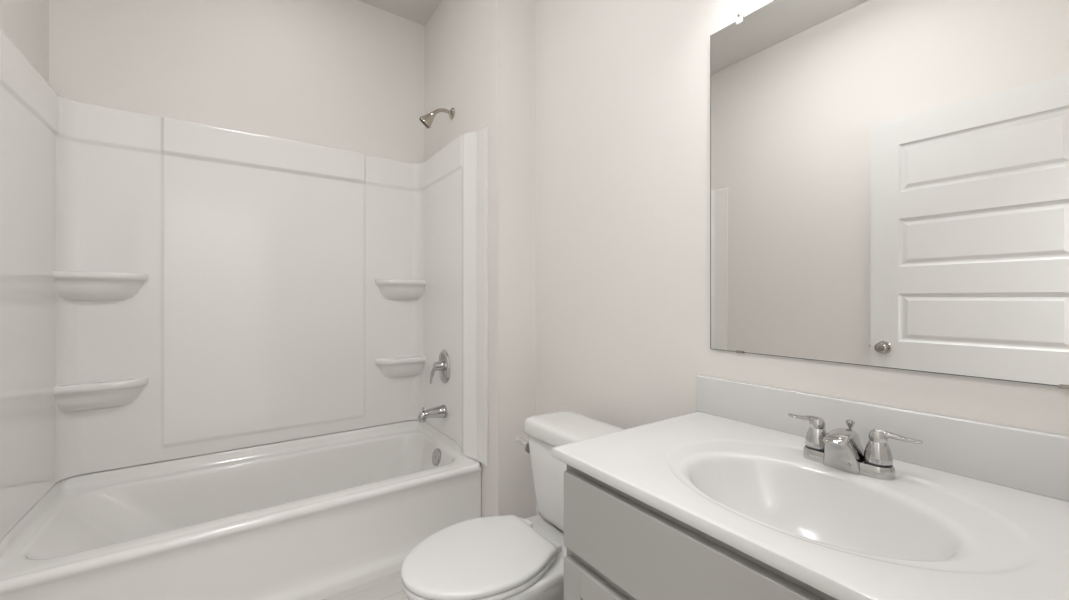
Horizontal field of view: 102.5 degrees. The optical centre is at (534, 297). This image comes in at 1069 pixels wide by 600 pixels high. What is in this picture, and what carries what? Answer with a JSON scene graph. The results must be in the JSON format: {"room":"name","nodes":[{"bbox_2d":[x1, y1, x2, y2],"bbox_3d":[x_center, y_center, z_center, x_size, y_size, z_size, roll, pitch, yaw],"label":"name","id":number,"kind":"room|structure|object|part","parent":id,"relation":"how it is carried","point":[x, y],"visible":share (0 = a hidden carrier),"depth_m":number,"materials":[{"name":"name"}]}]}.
{"room":"bathroom","nodes":[
{"label":"bathroom","id":0,"kind":"room"},
{"bbox_2d":[0,0,48,83],"bbox_3d":[-0.617,-0.260,-0.257,0.100,2.743,4.685,0,0,-35],"label":"wall","id":1,"kind":"structure","parent":0,"point":[25,23],"depth_m":1.54,"materials":[{"name":"white paint"}]},
{"bbox_2d":[49,0,424,162],"bbox_3d":[-1.234,-0.260,2.230,1.934,2.743,0.100,0,0,-35],"label":"wall","id":2,"kind":"structure","parent":0,"point":[349,75],"depth_m":2.09,"materials":[{"name":"white paint"}]},
{"bbox_2d":[321,571,407,599],"bbox_3d":[0.106,1.151,0.309,1.934,0.080,4.785,0,0,-35],"label":"floor","id":3,"kind":"structure","parent":0,"point":[388,587],"depth_m":1.62,"materials":[{"name":"tile"}]},
{"bbox_2d":[0,420,481,599],"bbox_3d":[-1.074,0.911,1.827,1.529,0.401,0.739,0,0,-35],"label":"bathtub","id":4,"kind":"object","parent":3,"relation":"on","point":[318,517],"visible":0.96,"depth_m":1.67,"materials":[{"name":"white plastic"}]},
{"bbox_2d":[0,29,487,542],"bbox_3d":[-1.062,-0.014,1.810,1.535,1.535,0.784,0,0,-35],"label":"shower surround","id":5,"kind":"object","parent":4,"relation":"on","point":[170,288],"visible":0.98,"depth_m":1.94,"materials":[{"name":"white plastic"}]},
{"bbox_3d":[-1.652,-0.014,1.397,0.095,1.535,0.783,0,0,-35],"label":"panel","id":6,"kind":"part","parent":5,"relation":"part of","materials":[{"name":"white plastic"}]},
{"bbox_2d":[53,377,147,411],"bbox_3d":[-1.730,0.394,1.722,0.263,0.116,0.089,0,0,-35],"label":"corner shelf","id":7,"kind":"object","parent":5,"relation":"attached to","point":[87,394],"depth_m":1.71,"materials":[{"name":"white plastic"}]},
{"bbox_2d":[53,271,147,300],"bbox_3d":[-1.730,-0.046,1.722,0.263,0.116,0.089,0,0,-35],"label":"corner shelf","id":8,"kind":"object","parent":5,"relation":"attached to","point":[67,285],"depth_m":1.71,"materials":[{"name":"white plastic"}]},
{"bbox_3d":[-1.269,-0.038,2.107,1.357,1.487,0.060,0,0,-35],"label":"panel","id":9,"kind":"part","parent":5,"relation":"part of","materials":[{"name":"white plastic"}]},
{"bbox_2d":[375,356,425,377],"bbox_3d":[-0.749,0.394,2.407,0.262,0.116,0.089,0,0,-35],"label":"corner shelf","id":10,"kind":"object","parent":5,"relation":"attached to","point":[385,366],"depth_m":2.40,"materials":[{"name":"white plastic"}]},
{"bbox_2d":[375,279,425,299],"bbox_3d":[-0.749,-0.046,2.407,0.262,0.116,0.089,0,0,-35],"label":"corner shelf","id":11,"kind":"object","parent":5,"relation":"attached to","point":[385,289],"depth_m":2.39,"materials":[{"name":"white plastic"}]},
{"bbox_2d":[418,405,446,422],"bbox_3d":[-0.521,0.584,2.179,0.140,0.074,0.064,0,0,-35],"label":"tub spout","id":12,"kind":"object","parent":5,"relation":"attached to","point":[439,411],"visible":1,"depth_m":2.16,"materials":[{"name":"silver metal"}]},
{"bbox_2d":[430,350,449,383],"bbox_3d":[-0.493,0.353,2.198,0.073,0.174,0.136,0,0,-35],"label":"shower valve","id":13,"kind":"object","parent":5,"relation":"attached to","point":[443,365],"visible":1,"depth_m":2.19,"materials":[{"name":"silver metal"}]},
{"bbox_3d":[-0.499,0.381,2.198,0.064,0.119,0.061,0,0,-35],"label":"handle","id":14,"kind":"part","parent":13,"relation":"part of","materials":[{"name":"silver metal"}]},
{"bbox_3d":[-0.468,0.353,2.216,0.012,0.174,0.136,0,0,-35],"label":"valve plate","id":15,"kind":"part","parent":13,"relation":"part of","materials":[{"name":"silver metal"}]},
{"bbox_3d":[-0.471,-0.014,2.222,0.095,1.535,0.783,0,0,-35],"label":"panel","id":16,"kind":"part","parent":5,"relation":"part of","materials":[{"name":"white plastic"}]},
{"bbox_3d":[-0.495,0.815,2.197,0.048,0.088,0.086,0,0,-35],"label":"overflow plate","id":17,"kind":"part","parent":4,"relation":"part of","materials":[{"name":"silver metal"}]},
{"bbox_2d":[401,410,624,599],"bbox_3d":[-0.047,0.768,1.296,0.713,0.686,0.480,0,0,-35],"label":"toilet","id":18,"kind":"object","parent":3,"relation":"on","point":[506,557],"visible":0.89,"depth_m":1.21,"materials":[{"name":"porcelain"},{"name":"plastic"},{"name":"chrome"}]},
{"bbox_3d":[-0.165,0.732,1.196,0.405,0.014,0.344,0,0,-35],"label":"seat","id":19,"kind":"part","parent":18,"relation":"part of","materials":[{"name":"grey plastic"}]},
{"bbox_3d":[-0.165,0.712,1.196,0.405,0.021,0.344,0,0,-35],"label":"lid","id":20,"kind":"part","parent":18,"relation":"part of","materials":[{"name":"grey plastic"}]},
{"bbox_3d":[-0.043,0.927,1.281,0.675,0.369,0.340,0,0,-35],"label":"bowl","id":21,"kind":"part","parent":18,"relation":"part of","materials":[{"name":"white ceramic"}]},
{"bbox_3d":[-0.039,0.528,1.571,0.058,0.042,0.031,0,0,14],"label":"flush lever","id":22,"kind":"part","parent":18,"relation":"part of","materials":[{"name":"grey plastic"}]},
{"bbox_3d":[0.165,0.624,1.426,0.198,0.280,0.428,0,0,-35],"label":"tank","id":23,"kind":"part","parent":18,"relation":"part of","materials":[{"name":"white ceramic"}]},
{"bbox_3d":[0.164,0.455,1.425,0.219,0.058,0.450,0,0,-35],"label":"tank lid","id":24,"kind":"part","parent":18,"relation":"part of","materials":[{"name":"white ceramic"}]},
{"bbox_2d":[564,464,837,599],"bbox_3d":[0.512,0.733,0.759,0.548,0.757,0.814,0,0,-35],"label":"vanity cabinet","id":25,"kind":"object","parent":3,"relation":"on","point":[619,546],"visible":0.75,"depth_m":0.74,"materials":[{"name":"grey paint"}]},
{"bbox_3d":[0.182,0.782,0.770,0.019,0.448,0.391,0,0,-35],"label":"door","id":26,"kind":"part","parent":25,"relation":"part of","materials":[{"name":"grey paint"}]},
{"bbox_2d":[551,375,1068,599],"bbox_3d":[0.505,0.354,0.765,0.554,0.254,0.841,0,0,-35],"label":"countertop","id":27,"kind":"structure","parent":25,"relation":"on","point":[976,510],"depth_m":0.76,"materials":[{"name":"stone"}]},
{"bbox_2d":[788,413,922,479],"bbox_3d":[0.604,0.290,0.842,0.094,0.089,0.227,0,0,-35],"label":"faucet","id":28,"kind":"object","parent":27,"relation":"on","point":[839,448],"visible":1,"depth_m":0.82,"materials":[{"name":"silver metal"}]},
{"bbox_3d":[0.579,0.278,0.912,0.044,0.060,0.084,0,0,-35],"label":"handle","id":29,"kind":"part","parent":28,"relation":"part of","materials":[{"name":"silver metal"}]},
{"bbox_3d":[0.603,0.297,0.841,0.090,0.074,0.067,0,0,-35],"label":"spout","id":30,"kind":"part","parent":28,"relation":"part of","materials":[{"name":"silver metal"}]},
{"bbox_3d":[0.620,0.323,0.854,0.051,0.022,0.154,0,0,-35],"label":"plate","id":31,"kind":"part","parent":28,"relation":"part of","materials":[{"name":"silver metal"}]},
{"bbox_3d":[0.637,0.284,0.865,0.015,0.077,0.015,0,0,-35],"label":"lift rod","id":32,"kind":"part","parent":28,"relation":"part of","materials":[{"name":"silver metal"}]},
{"bbox_3d":[0.661,0.278,0.795,0.044,0.060,0.084,0,0,-35],"label":"handle","id":33,"kind":"part","parent":28,"relation":"part of","materials":[{"name":"silver metal"}]},
{"bbox_2d":[358,0,441,25],"bbox_3d":[0.106,-1.672,0.309,1.934,0.080,4.785,0,0,-35],"label":"ceiling","id":34,"kind":"structure","parent":0,"point":[418,11],"depth_m":2.41,"materials":[{"name":"white paint"}]},
{"bbox_2d":[425,0,535,518],"bbox_3d":[-0.326,-0.260,2.270,0.199,2.743,0.874,0,0,-35],"label":"wall","id":35,"kind":"structure","parent":0,"point":[480,55],"depth_m":1.92,"materials":[{"name":"white paint"}]},
{"bbox_2d":[419,108,454,128],"bbox_3d":[-0.505,-0.930,2.209,0.174,0.128,0.068,0,0,-27],"label":"shower","id":36,"kind":"object","parent":35,"relation":"attached to","point":[427,119],"visible":1,"depth_m":2.18,"materials":[{"name":"silver metal"}]},
{"bbox_3d":[-0.475,-0.954,2.211,0.114,0.052,0.019,0,0,-35],"label":"arm","id":37,"kind":"part","parent":36,"relation":"part of","materials":[{"name":"silver metal"}]},
{"bbox_2d":[536,0,1068,514],"bbox_3d":[0.887,-0.260,0.793,0.100,2.743,4.685,0,0,-35],"label":"wall","id":38,"kind":"structure","parent":0,"point":[623,86],"depth_m":1.47,"materials":[{"name":"white paint"}]},
{"bbox_2d":[697,375,1068,501],"bbox_3d":[0.724,0.280,0.918,0.021,0.104,0.840,0,0,-35],"label":"backsplash","id":39,"kind":"structure","parent":38,"relation":"attached to","point":[1032,461],"depth_m":0.84,"materials":[{"name":"stone"}]},
{"bbox_2d":[710,0,1068,388],"bbox_3d":[0.725,-0.312,0.927,0.012,0.923,0.760,0,0,-35],"label":"wall mirror","id":40,"kind":"object","parent":38,"relation":"attached to","point":[889,179],"visible":1,"depth_m":0.89,"materials":[{"name":"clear mirror"}]}
]}

